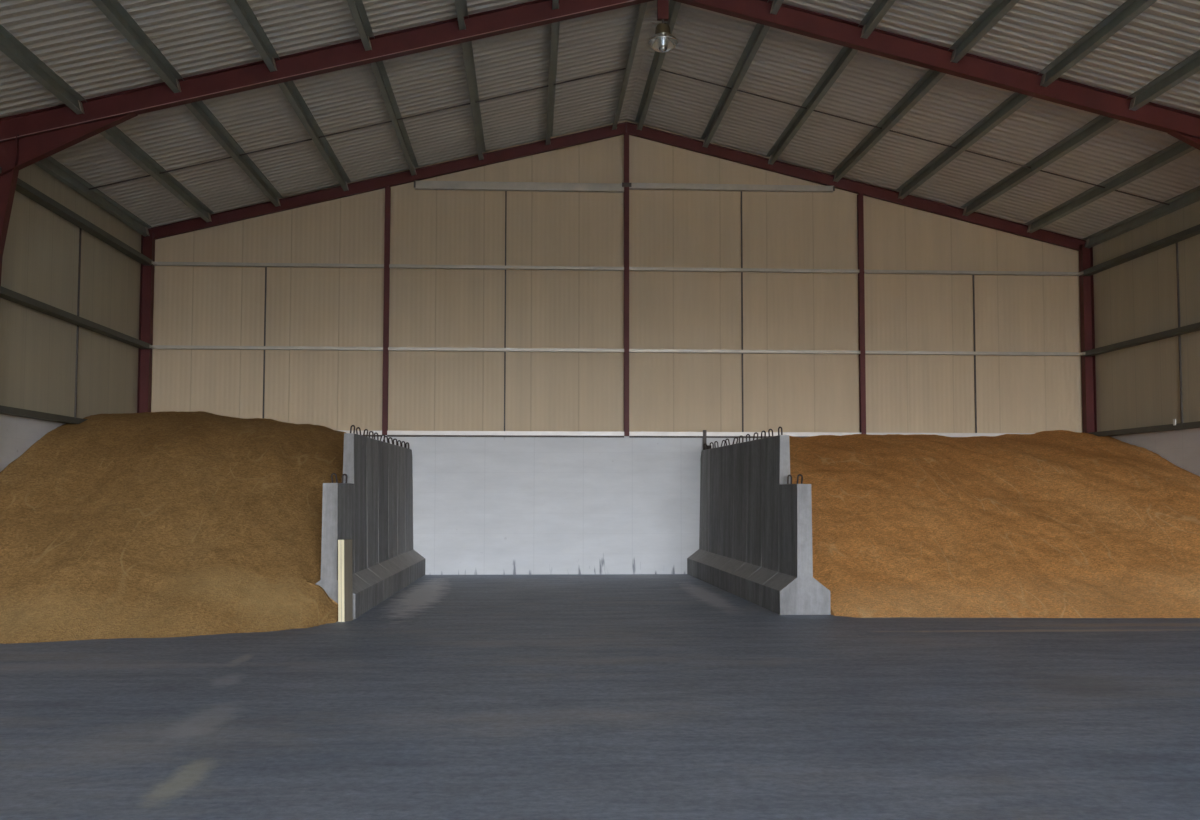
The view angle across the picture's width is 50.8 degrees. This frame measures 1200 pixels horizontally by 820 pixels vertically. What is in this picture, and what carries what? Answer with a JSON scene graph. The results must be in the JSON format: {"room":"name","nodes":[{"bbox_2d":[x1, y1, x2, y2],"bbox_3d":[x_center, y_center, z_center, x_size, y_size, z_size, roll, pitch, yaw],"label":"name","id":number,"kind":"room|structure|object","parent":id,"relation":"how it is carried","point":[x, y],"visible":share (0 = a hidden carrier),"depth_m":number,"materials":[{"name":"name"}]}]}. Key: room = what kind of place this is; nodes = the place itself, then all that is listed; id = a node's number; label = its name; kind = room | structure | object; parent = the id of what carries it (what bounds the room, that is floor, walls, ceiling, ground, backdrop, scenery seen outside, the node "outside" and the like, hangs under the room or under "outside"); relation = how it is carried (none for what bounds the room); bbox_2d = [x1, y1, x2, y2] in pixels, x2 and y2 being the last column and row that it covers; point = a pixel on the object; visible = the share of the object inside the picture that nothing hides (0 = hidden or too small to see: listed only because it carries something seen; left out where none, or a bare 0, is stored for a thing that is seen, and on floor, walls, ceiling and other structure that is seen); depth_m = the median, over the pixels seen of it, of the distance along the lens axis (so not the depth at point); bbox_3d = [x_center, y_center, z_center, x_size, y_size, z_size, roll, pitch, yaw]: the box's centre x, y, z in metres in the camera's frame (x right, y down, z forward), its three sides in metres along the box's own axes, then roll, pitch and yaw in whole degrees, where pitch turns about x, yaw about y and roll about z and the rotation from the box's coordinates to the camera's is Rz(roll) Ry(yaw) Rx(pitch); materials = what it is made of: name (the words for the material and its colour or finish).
{"room":"farm building","nodes":[
{"label":"farm building","id":0,"kind":"room"},
{"bbox_2d":[0,414,64,471],"bbox_3d":[-7.965,0.260,-1.161,0.190,2.960,53.880,0,-4,-3],"label":"wall","id":1,"kind":"structure","parent":0,"point":[17,434],"depth_m":19.59,"materials":[{"name":"concrete"}]},
{"bbox_2d":[0,164,140,422],"bbox_3d":[-7.979,-3.342,-0.872,0.120,4.262,53.999,0,-4,-3],"label":"wall","id":2,"kind":"structure","parent":0,"point":[40,260],"depth_m":21.74,"materials":[{"name":"beige wood"}]},
{"bbox_2d":[74,228,81,416],"bbox_3d":[-9.201,-1.540,22.256,0.025,3.421,0.035,0,-4,-3],"label":"strip","id":3,"kind":"object","parent":2,"relation":"attached to","point":[80,229],"visible":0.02,"depth_m":22.25,"materials":[{"name":"metal"}]},
{"bbox_2d":[370,435,760,574],"bbox_3d":[0.544,2.033,26.373,20.200,2.960,0.260,0,-4,-3],"label":"wall","id":4,"kind":"structure","parent":0,"point":[482,505],"depth_m":26.16,"materials":[{"name":"concrete"}]},
{"bbox_2d":[137,233,154,412],"bbox_3d":[-9.300,-1.570,25.868,0.220,4.138,0.200,0,-4,-3],"label":"steel column","id":5,"kind":"structure","parent":4,"relation":"on","point":[148,242],"depth_m":25.86,"materials":[{"name":"red metal"}]},
{"bbox_2d":[148,122,626,239],"bbox_3d":[-4.384,-4.794,26.404,9.896,2.658,0.115,0,-4,-3],"label":"rafter","id":6,"kind":"object","parent":5,"relation":"on","point":[391,180],"visible":1,"depth_m":26.39,"materials":[{"name":"red metal"}]},
{"bbox_2d":[382,186,390,434],"bbox_3d":[-4.436,-2.069,26.227,0.105,5.192,0.125,0,-4,-3],"label":"steel column","id":7,"kind":"structure","parent":4,"relation":"on","point":[387,188],"depth_m":26.18,"materials":[{"name":"metal"}]},
{"bbox_2d":[151,345,382,350],"bbox_3d":[-6.840,-1.277,26.036,4.705,0.062,0.140,0,-4,-3],"label":"wall rail","id":8,"kind":"object","parent":7,"relation":"attached to","point":[156,346],"visible":1,"depth_m":25.99,"materials":[{"name":"metal"}]},
{"bbox_2d":[153,262,383,267],"bbox_3d":[-6.838,-3.002,26.147,4.705,0.062,0.140,0,-4,-3],"label":"wall rail","id":9,"kind":"object","parent":7,"relation":"attached to","point":[219,264],"visible":1,"depth_m":26.10,"materials":[{"name":"metal"}]},
{"bbox_2d":[336,430,381,436],"bbox_3d":[-6.842,0.478,25.924,4.705,0.121,0.140,0,-4,-3],"label":"wall rail","id":10,"kind":"object","parent":7,"relation":"attached to","point":[362,432],"visible":0.21,"depth_m":25.97,"materials":[{"name":"metal"}]},
{"bbox_2d":[622,133,631,435],"bbox_3d":[0.558,-2.656,26.542,0.200,6.416,0.133,0,-4,-3],"label":"steel column","id":11,"kind":"structure","parent":4,"relation":"on","point":[626,184],"depth_m":26.48,"materials":[{"name":"metal"}]},
{"bbox_2d":[387,431,623,437],"bbox_3d":[-1.942,0.502,26.198,4.890,0.121,0.140,0,-4,-3],"label":"wall rail","id":12,"kind":"object","parent":11,"relation":"attached to","point":[389,433],"visible":1,"depth_m":26.13,"materials":[{"name":"metal"}]},
{"bbox_2d":[388,347,623,352],"bbox_3d":[-1.940,-1.253,26.311,4.890,0.062,0.140,0,-4,-3],"label":"wall rail","id":13,"kind":"object","parent":11,"relation":"attached to","point":[389,348],"visible":1,"depth_m":26.25,"materials":[{"name":"metal"}]},
{"bbox_2d":[389,264,623,270],"bbox_3d":[-1.938,-2.978,26.421,4.890,0.062,0.140,0,-4,-3],"label":"wall rail","id":14,"kind":"object","parent":11,"relation":"attached to","point":[400,266],"visible":1,"depth_m":26.36,"materials":[{"name":"metal"}]},
{"bbox_2d":[414,181,623,192],"bbox_3d":[-1.694,-4.697,26.553,4.405,0.165,0.124,0,-4,-3],"label":"wall rail","id":15,"kind":"object","parent":11,"relation":"attached to","point":[418,185],"visible":1,"depth_m":26.50,"materials":[{"name":"metal"}]},
{"bbox_2d":[629,183,834,192],"bbox_3d":[2.804,-4.720,26.808,4.385,0.120,0.124,0,-4,-3],"label":"wall rail","id":16,"kind":"object","parent":11,"relation":"attached to","point":[635,186],"visible":1,"depth_m":26.76,"materials":[{"name":"metal"}]},
{"bbox_2d":[629,267,858,273],"bbox_3d":[3.054,-2.954,26.701,4.890,0.062,0.140,0,-4,-3],"label":"wall rail","id":17,"kind":"object","parent":11,"relation":"attached to","point":[671,269],"visible":1,"depth_m":26.66,"materials":[{"name":"metal"}]},
{"bbox_2d":[629,349,859,353],"bbox_3d":[3.052,-1.229,26.591,4.890,0.062,0.140,0,-4,-3],"label":"wall rail","id":18,"kind":"object","parent":11,"relation":"attached to","point":[630,350],"visible":1,"depth_m":26.52,"materials":[{"name":"metal"}]},
{"bbox_2d":[629,432,860,437],"bbox_3d":[3.050,0.527,26.478,4.890,0.121,0.140,0,-4,-3],"label":"wall rail","id":19,"kind":"object","parent":11,"relation":"attached to","point":[631,434],"visible":0.79,"depth_m":26.38,"materials":[{"name":"metal"}]},
{"bbox_2d":[703,430,709,449],"bbox_3d":[2.232,0.648,26.306,0.170,0.460,0.080,0,-4,-3],"label":"hanger","id":20,"kind":"object","parent":19,"relation":"hanging from","point":[704,431],"visible":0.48,"depth_m":26.29,"materials":[{"name":"grey metal"}]},
{"bbox_2d":[857,193,865,433],"bbox_3d":[5.549,-2.020,26.787,0.105,5.192,0.125,0,-4,-3],"label":"steel column","id":21,"kind":"structure","parent":4,"relation":"on","point":[860,209],"depth_m":26.75,"materials":[{"name":"metal"}]},
{"bbox_2d":[866,433,1034,437],"bbox_3d":[7.949,0.551,26.753,4.705,0.121,0.140,0,-4,-3],"label":"wall rail","id":22,"kind":"object","parent":21,"relation":"attached to","point":[956,435],"visible":0.38,"depth_m":26.66,"materials":[{"name":"metal"}]},
{"bbox_2d":[864,270,1079,275],"bbox_3d":[7.954,-2.930,26.976,4.705,0.062,0.140,0,-4,-3],"label":"wall rail","id":23,"kind":"object","parent":21,"relation":"attached to","point":[942,272],"visible":1,"depth_m":26.91,"materials":[{"name":"metal"}]},
{"bbox_2d":[865,351,1081,355],"bbox_3d":[7.952,-1.205,26.865,4.705,0.062,0.140,0,-4,-3],"label":"wall rail","id":24,"kind":"object","parent":21,"relation":"attached to","point":[866,352],"visible":1,"depth_m":26.81,"materials":[{"name":"metal"}]},
{"bbox_2d":[1079,244,1096,432],"bbox_3d":[10.418,-1.474,26.973,0.220,4.138,0.200,0,-4,-3],"label":"steel column","id":25,"kind":"structure","parent":4,"relation":"on","point":[1086,285],"depth_m":26.96,"materials":[{"name":"red metal"}]},
{"bbox_2d":[627,122,1085,250],"bbox_3d":[5.504,-4.745,26.958,9.896,2.658,0.115,0,-4,-3],"label":"rafter","id":26,"kind":"object","parent":25,"relation":"on","point":[647,133],"visible":1,"depth_m":26.95,"materials":[{"name":"red metal"}]},
{"bbox_2d":[1078,224,1199,275],"bbox_3d":[10.780,-3.404,19.515,0.276,0.100,15.191,0,-4,-3],"label":"wall rail","id":27,"kind":"object","parent":25,"relation":"attached to","point":[1193,231],"visible":1,"depth_m":24.38,"materials":[{"name":"metal"}]},
{"bbox_2d":[1079,322,1199,355],"bbox_3d":[10.778,-1.678,19.405,0.276,0.100,15.191,0,-4,-3],"label":"wall rail","id":28,"kind":"object","parent":25,"relation":"attached to","point":[1193,327],"visible":1,"depth_m":24.29,"materials":[{"name":"metal"}]},
{"bbox_2d":[1089,421,1199,435],"bbox_3d":[10.776,0.059,19.293,0.276,0.100,15.191,0,-4,-3],"label":"wall rail","id":29,"kind":"object","parent":25,"relation":"attached to","point":[1189,425],"visible":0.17,"depth_m":24.03,"materials":[{"name":"metal"}]},
{"bbox_2d":[0,574,1199,819],"bbox_3d":[2.059,1.815,-0.635,20.400,0.250,54.400,0,-4,-3],"label":"floor","id":30,"kind":"structure","parent":0,"point":[522,696],"depth_m":9.89,"materials":[{"name":"concrete"}]},
{"bbox_2d":[0,134,18,285],"bbox_3d":[-8.761,-0.580,18.308,0.470,6.920,0.180,0,-4,-3],"label":"steel column","id":31,"kind":"structure","parent":30,"relation":"on","point":[8,182],"depth_m":18.47,"materials":[{"name":"red metal"}]},
{"bbox_2d":[0,405,87,423],"bbox_3d":[-8.813,-0.037,18.196,0.276,0.100,15.191,0,-4,-3],"label":"wall rail","id":32,"kind":"object","parent":31,"relation":"attached to","point":[5,410],"visible":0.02,"depth_m":20.00,"materials":[{"name":"metal"}]},
{"bbox_2d":[0,286,154,348],"bbox_3d":[-8.810,-1.774,18.307,0.276,0.100,15.191,0,-4,-3],"label":"wall rail","id":33,"kind":"object","parent":31,"relation":"attached to","point":[5,293],"visible":1,"depth_m":21.34,"materials":[{"name":"metal"}]},
{"bbox_2d":[0,167,156,265],"bbox_3d":[-8.808,-3.499,18.417,0.276,0.100,15.191,0,-4,-3],"label":"wall rail","id":34,"kind":"object","parent":31,"relation":"attached to","point":[22,187],"visible":1,"depth_m":21.79,"materials":[{"name":"metal"}]},
{"bbox_2d":[0,0,653,176],"bbox_3d":[-4.000,-4.975,18.856,9.976,3.385,0.174,0,-4,-3],"label":"rafter","id":35,"kind":"object","parent":31,"relation":"attached to","point":[43,133],"visible":1,"depth_m":18.78,"materials":[{"name":"red metal"}]},
{"bbox_2d":[0,25,86,114],"bbox_3d":[-7.414,-4.693,14.838,0.142,0.209,7.550,0,-4,-3],"label":"purlin","id":36,"kind":"structure","parent":35,"relation":"attached to","point":[10,46],"depth_m":16.97,"materials":[{"name":"metal"}]},
{"bbox_2d":[34,156,151,236],"bbox_3d":[-9.093,-3.906,22.268,0.142,0.209,7.465,0,-4,-3],"label":"purlin","id":37,"kind":"structure","parent":35,"relation":"attached to","point":[49,164],"depth_m":22.68,"materials":[{"name":"metal"}]},
{"bbox_2d":[92,0,183,92],"bbox_3d":[-6.020,-5.033,14.938,0.142,0.209,7.550,0,-4,-3],"label":"purlin","id":38,"kind":"structure","parent":35,"relation":"attached to","point":[113,10],"depth_m":16.81,"materials":[{"name":"metal"}]},
{"bbox_2d":[100,126,213,221],"bbox_3d":[-7.838,-4.212,22.358,0.142,0.209,7.465,0,-4,-3],"label":"purlin","id":39,"kind":"structure","parent":35,"relation":"attached to","point":[114,135],"depth_m":22.22,"materials":[{"name":"metal"}]},
{"bbox_2d":[185,101,282,206],"bbox_3d":[-6.443,-4.553,22.459,0.142,0.209,7.465,0,-4,-3],"label":"purlin","id":40,"kind":"structure","parent":35,"relation":"attached to","point":[199,109],"depth_m":22.08,"materials":[{"name":"metal"}]},
{"bbox_2d":[226,0,279,71],"bbox_3d":[-4.625,-5.373,15.039,0.142,0.209,7.550,0,-4,-3],"label":"purlin","id":41,"kind":"structure","parent":35,"relation":"attached to","point":[241,9],"depth_m":17.41,"materials":[{"name":"metal"}]},
{"bbox_2d":[278,81,350,190],"bbox_3d":[-5.049,-4.893,22.559,0.142,0.209,7.465,0,-4,-3],"label":"purlin","id":42,"kind":"structure","parent":35,"relation":"attached to","point":[289,89],"depth_m":22.19,"materials":[{"name":"metal"}]},
{"bbox_2d":[89,68,625,189],"bbox_3d":[-4.271,-5.088,22.753,9.617,2.421,0.028,0,-4,-3],"label":"rod","id":43,"kind":"object","parent":42,"relation":"attached to","point":[622,68],"visible":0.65,"depth_m":22.74,"materials":[{"name":"metal"}]},
{"bbox_2d":[347,0,374,50],"bbox_3d":[-3.230,-5.714,15.139,0.142,0.209,7.550,0,-4,-3],"label":"purlin","id":44,"kind":"structure","parent":35,"relation":"attached to","point":[357,9],"depth_m":17.98,"materials":[{"name":"metal"}]},
{"bbox_2d":[370,61,417,175],"bbox_3d":[-3.654,-5.233,22.659,0.142,0.209,7.465,0,-4,-3],"label":"purlin","id":45,"kind":"structure","parent":35,"relation":"attached to","point":[378,68],"depth_m":22.29,"materials":[{"name":"metal"}]},
{"bbox_2d":[455,0,468,29],"bbox_3d":[-1.836,-6.054,15.239,0.142,0.209,7.550,0,-4,-3],"label":"purlin","id":46,"kind":"structure","parent":35,"relation":"attached to","point":[461,5],"depth_m":18.50,"materials":[{"name":"metal"}]},
{"bbox_2d":[461,41,485,159],"bbox_3d":[-2.259,-5.574,22.760,0.142,0.209,7.465,0,-4,-3],"label":"purlin","id":47,"kind":"structure","parent":35,"relation":"attached to","point":[467,49],"depth_m":22.37,"materials":[{"name":"metal"}]},
{"bbox_2d":[546,21,559,144],"bbox_3d":[-0.865,-5.914,22.860,0.142,0.209,7.465,0,-4,-3],"label":"purlin","id":48,"kind":"structure","parent":35,"relation":"attached to","point":[555,27],"depth_m":22.43,"materials":[{"name":"metal"}]},
{"bbox_2d":[552,0,558,9],"bbox_3d":[-0.441,-6.394,15.340,0.142,0.209,7.550,0,-4,-3],"label":"purlin","id":49,"kind":"structure","parent":35,"relation":"attached to","point":[555,3],"depth_m":18.93,"materials":[{"name":"metal"}]},
{"bbox_2d":[612,2,646,129],"bbox_3d":[0.530,-6.254,22.960,0.142,0.209,7.465,0,-4,-3],"label":"purlin","id":50,"kind":"structure","parent":35,"relation":"attached to","point":[642,9],"depth_m":22.48,"materials":[{"name":"metal"}]},
{"bbox_2d":[647,0,677,52],"bbox_3d":[0.955,-5.854,19.193,0.472,0.836,0.472,0,-4,-3],"label":"lamp","id":51,"kind":"object","parent":35,"relation":"hanging from","point":[663,41],"visible":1,"depth_m":19.09,"materials":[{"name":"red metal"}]},
{"bbox_2d":[0,411,345,643],"bbox_3d":[-6.342,1.367,19.913,5.400,3.287,11.906,0,-4,-3],"label":"heap","id":52,"kind":"object","parent":30,"relation":"on","point":[168,524],"visible":0.91,"depth_m":17.67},
{"bbox_2d":[316,473,370,618],"bbox_3d":[-3.672,1.873,17.745,0.720,1.966,1.454,0,-4,-2],"label":"block","id":53,"kind":"object","parent":30,"relation":"on","point":[338,499],"visible":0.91,"depth_m":17.07,"materials":[{"name":"concrete"}]},
{"bbox_2d":[338,539,352,621],"bbox_3d":[-3.374,2.255,16.728,0.094,1.075,0.202,-3,-4,21],"label":"timber post","id":54,"kind":"object","parent":30,"relation":"on","point":[345,590],"visible":1,"depth_m":16.66,"materials":[{"name":"beige wood"}]},
{"bbox_2d":[343,425,382,608],"bbox_3d":[-3.716,1.590,19.120,0.720,2.706,1.243,0,-4,-2],"label":"block","id":55,"kind":"object","parent":30,"relation":"on","point":[355,445],"visible":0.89,"depth_m":18.96,"materials":[{"name":"concrete"}]},
{"bbox_2d":[363,429,393,600],"bbox_3d":[-3.757,1.670,20.367,0.720,2.706,1.243,0,-4,-2],"label":"block","id":56,"kind":"object","parent":30,"relation":"on","point":[373,564],"visible":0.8,"depth_m":20.33,"materials":[{"name":"concrete"}]},
{"bbox_2d":[374,432,402,593],"bbox_3d":[-3.798,1.749,21.613,0.720,2.707,1.243,0,-4,-2],"label":"block","id":57,"kind":"object","parent":30,"relation":"on","point":[383,517],"visible":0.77,"depth_m":21.58,"materials":[{"name":"concrete"}]},
{"bbox_2d":[383,436,410,587],"bbox_3d":[-3.839,1.830,22.859,0.720,2.705,1.243,0,-4,-2],"label":"block","id":58,"kind":"object","parent":30,"relation":"on","point":[392,449],"visible":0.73,"depth_m":22.84,"materials":[{"name":"concrete"}]},
{"bbox_2d":[393,439,418,582],"bbox_3d":[-3.880,1.909,24.106,0.720,2.707,1.243,0,-4,-2],"label":"block","id":59,"kind":"object","parent":30,"relation":"on","point":[401,501],"visible":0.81,"depth_m":24.08,"materials":[{"name":"concrete"}]},
{"bbox_2d":[401,441,424,577],"bbox_3d":[-3.921,1.988,25.352,0.720,2.707,1.243,0,-4,-2],"label":"block","id":60,"kind":"object","parent":30,"relation":"on","point":[408,452],"visible":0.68,"depth_m":25.33,"materials":[{"name":"concrete"}]},
{"bbox_2d":[687,442,713,577],"bbox_3d":[2.222,2.019,25.699,0.720,2.706,1.238,0,-4,-5],"label":"block","id":61,"kind":"object","parent":30,"relation":"on","point":[703,549],"visible":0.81,"depth_m":25.65,"materials":[{"name":"concrete"}]},
{"bbox_2d":[697,440,724,582],"bbox_3d":[2.322,1.940,24.461,0.720,2.707,1.238,0,-4,-5],"label":"block","id":62,"kind":"object","parent":30,"relation":"on","point":[715,457],"visible":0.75,"depth_m":24.43,"materials":[{"name":"concrete"}]},
{"bbox_2d":[707,437,737,587],"bbox_3d":[2.422,1.862,23.223,0.720,2.704,1.238,0,-4,-5],"label":"block","id":63,"kind":"object","parent":30,"relation":"on","point":[727,457],"visible":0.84,"depth_m":23.18,"materials":[{"name":"concrete"}]},
{"bbox_2d":[719,434,749,593],"bbox_3d":[2.523,1.781,21.985,0.720,2.707,1.238,0,-4,-5],"label":"block","id":64,"kind":"object","parent":30,"relation":"on","point":[738,559],"visible":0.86,"depth_m":21.94,"materials":[{"name":"concrete"}]},
{"bbox_2d":[731,431,765,599],"bbox_3d":[2.623,1.703,20.747,0.720,2.706,1.238,0,-4,-5],"label":"block","id":65,"kind":"object","parent":30,"relation":"on","point":[754,447],"visible":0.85,"depth_m":20.71,"materials":[{"name":"concrete"}]},
{"bbox_2d":[746,427,790,606],"bbox_3d":[2.723,1.623,19.509,0.720,2.707,1.238,0,-4,-5],"label":"block","id":66,"kind":"object","parent":30,"relation":"on","point":[776,449],"visible":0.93,"depth_m":19.37,"materials":[{"name":"concrete"}]},
{"bbox_2d":[762,474,830,614],"bbox_3d":[2.821,1.915,18.274,0.720,1.968,1.184,0,-4,-5],"label":"block","id":67,"kind":"object","parent":30,"relation":"on","point":[793,590],"visible":1,"depth_m":17.72,"materials":[{"name":"concrete"}]},
{"bbox_2d":[789,430,1199,617],"bbox_3d":[6.639,1.619,21.733,8.233,3.049,9.704,0,-4,-3],"label":"heap","id":68,"kind":"object","parent":30,"relation":"on","point":[1056,523],"visible":0.86,"depth_m":20.33,"materials":[{"name":"brown food"}]},
{"bbox_2d":[0,0,1199,240],"bbox_3d":[2.067,-6.628,-0.039,20.300,2.575,54.312,0,-4,-3],"label":"ceiling","id":69,"kind":"structure","parent":0,"point":[74,39],"depth_m":21.55,"materials":[{"name":"grey metal"}]},
{"bbox_2d":[672,0,1199,149],"bbox_3d":[5.968,-4.926,19.416,9.976,3.385,0.170,0,-4,-3],"label":"rafter","id":70,"kind":"object","parent":69,"relation":"attached to","point":[1184,126],"visible":1,"depth_m":19.40,"materials":[{"name":"red metal"}]},
{"bbox_2d":[635,0,680,130],"bbox_3d":[1.020,-6.252,22.988,0.142,0.209,7.465,0,-4,-3],"label":"purlin","id":71,"kind":"structure","parent":70,"relation":"attached to","point":[674,6],"depth_m":23.45,"materials":[{"name":"metal"}]},
{"bbox_2d":[701,23,769,147],"bbox_3d":[2.414,-5.898,23.044,0.142,0.209,7.465,0,-4,-3],"label":"purlin","id":72,"kind":"structure","parent":70,"relation":"attached to","point":[760,31],"depth_m":22.62,"materials":[{"name":"metal"}]},
{"bbox_2d":[768,0,783,14],"bbox_3d":[2.838,-6.378,15.524,0.142,0.209,7.550,0,-4,-3],"label":"purlin","id":73,"kind":"structure","parent":70,"relation":"attached to","point":[776,4],"depth_m":19.07,"materials":[{"name":"metal"}]},
{"bbox_2d":[766,46,857,164],"bbox_3d":[3.808,-5.544,23.100,0.142,0.209,7.465,0,-4,-3],"label":"purlin","id":74,"kind":"structure","parent":70,"relation":"attached to","point":[846,54],"depth_m":22.67,"materials":[{"name":"metal"}]},
{"bbox_2d":[858,0,895,38],"bbox_3d":[4.232,-6.024,15.579,0.142,0.209,7.550,0,-4,-3],"label":"purlin","id":75,"kind":"structure","parent":70,"relation":"attached to","point":[878,10],"depth_m":18.66,"materials":[{"name":"metal"}]},
{"bbox_2d":[831,69,945,181],"bbox_3d":[5.202,-5.190,23.156,0.142,0.209,7.465,0,-4,-3],"label":"purlin","id":76,"kind":"structure","parent":70,"relation":"attached to","point":[931,78],"depth_m":22.66,"materials":[{"name":"metal"}]},
{"bbox_2d":[896,92,1032,198],"bbox_3d":[6.596,-4.836,23.212,0.142,0.209,7.465,0,-4,-3],"label":"purlin","id":77,"kind":"structure","parent":70,"relation":"attached to","point":[1015,101],"depth_m":22.79,"materials":[{"name":"metal"}]},
{"bbox_2d":[660,69,1169,204],"bbox_3d":[5.803,-5.038,23.318,9.617,2.421,0.028,0,-4,-3],"label":"rod","id":78,"kind":"object","parent":77,"relation":"attached to","point":[661,69],"visible":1,"depth_m":23.30,"materials":[{"name":"metal"}]},
{"bbox_2d":[948,0,1019,62],"bbox_3d":[5.625,-5.671,15.636,0.142,0.209,7.550,0,-4,-3],"label":"purlin","id":79,"kind":"structure","parent":70,"relation":"attached to","point":[998,9],"depth_m":18.18,"materials":[{"name":"metal"}]},
{"bbox_2d":[961,115,1119,215],"bbox_3d":[7.989,-4.482,23.268,0.142,0.209,7.465,0,-4,-3],"label":"purlin","id":80,"kind":"structure","parent":70,"relation":"attached to","point":[1100,123],"depth_m":22.86,"materials":[{"name":"metal"}]},
{"bbox_2d":[1037,0,1157,86],"bbox_3d":[7.019,-5.317,15.691,0.142,0.209,7.550,0,-4,-3],"label":"purlin","id":81,"kind":"structure","parent":70,"relation":"attached to","point":[1129,10],"depth_m":17.64,"materials":[{"name":"metal"}]},
{"bbox_2d":[1025,140,1195,232],"bbox_3d":[9.383,-4.128,23.323,0.142,0.209,7.465,0,-4,-3],"label":"purlin","id":82,"kind":"structure","parent":70,"relation":"attached to","point":[1180,148],"depth_m":23.08,"materials":[{"name":"metal"}]},
{"bbox_2d":[1083,186,1199,247],"bbox_3d":[10.637,-3.810,23.374,0.142,0.209,7.465,0,-4,-3],"label":"purlin","id":83,"kind":"structure","parent":70,"relation":"attached to","point":[1187,198],"depth_m":24.49,"materials":[{"name":"metal"}]},
{"bbox_2d":[1126,50,1199,110],"bbox_3d":[8.413,-4.963,15.747,0.142,0.209,7.550,0,-4,-3],"label":"purlin","id":84,"kind":"structure","parent":70,"relation":"attached to","point":[1188,67],"depth_m":18.42,"materials":[{"name":"metal"}]},
{"bbox_2d":[151,120,1082,432],"bbox_3d":[0.548,-2.837,26.735,20.200,6.806,0.120,0,-4,-3],"label":"wall","id":85,"kind":"structure","parent":0,"point":[194,305],"depth_m":26.63,"materials":[{"name":"beige wood"}]},
{"bbox_2d":[262,267,266,417],"bbox_3d":[-6.937,-1.290,26.118,0.030,3.421,0.028,0,-4,-3],"label":"strip","id":86,"kind":"object","parent":85,"relation":"attached to","point":[265,267],"visible":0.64,"depth_m":26.12,"materials":[{"name":"metal"}]},
{"bbox_2d":[504,191,506,430],"bbox_3d":[-1.984,-2.129,26.451,0.030,5.150,0.028,0,-4,-3],"label":"strip","id":87,"kind":"object","parent":85,"relation":"attached to","point":[505,191],"visible":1,"depth_m":26.41,"materials":[{"name":"metal"}]},
{"bbox_2d":[741,191,743,431],"bbox_3d":[3.008,-2.104,26.730,0.030,5.150,0.028,0,-4,-3],"label":"strip","id":88,"kind":"object","parent":85,"relation":"attached to","point":[741,191],"visible":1,"depth_m":26.72,"materials":[{"name":"metal"}]},
{"bbox_2d":[972,275,976,432],"bbox_3d":[7.999,-1.217,26.955,0.030,3.421,0.028,0,-4,-3],"label":"strip","id":89,"kind":"object","parent":85,"relation":"attached to","point":[972,275],"visible":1,"depth_m":26.93,"materials":[{"name":"metal"}]},
{"bbox_2d":[1093,201,1199,435],"bbox_3d":[12.110,-3.244,0.254,0.120,4.262,53.999,0,-4,-3],"label":"wall","id":90,"kind":"structure","parent":0,"point":[1137,386],"depth_m":24.61,"materials":[{"name":"beige wood"}]},
{"bbox_2d":[1176,242,1182,422],"bbox_3d":[10.723,-1.443,23.373,0.025,3.421,0.035,0,-4,-3],"label":"strip","id":91,"kind":"object","parent":90,"relation":"attached to","point":[1177,262],"visible":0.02,"depth_m":23.35,"materials":[{"name":"metal"}]},
{"bbox_2d":[1110,428,1199,475],"bbox_3d":[12.093,0.358,-0.037,0.190,2.960,53.880,0,-4,-3],"label":"wall","id":92,"kind":"structure","parent":0,"point":[1181,448],"depth_m":23.44,"materials":[{"name":"concrete"}]}
]}

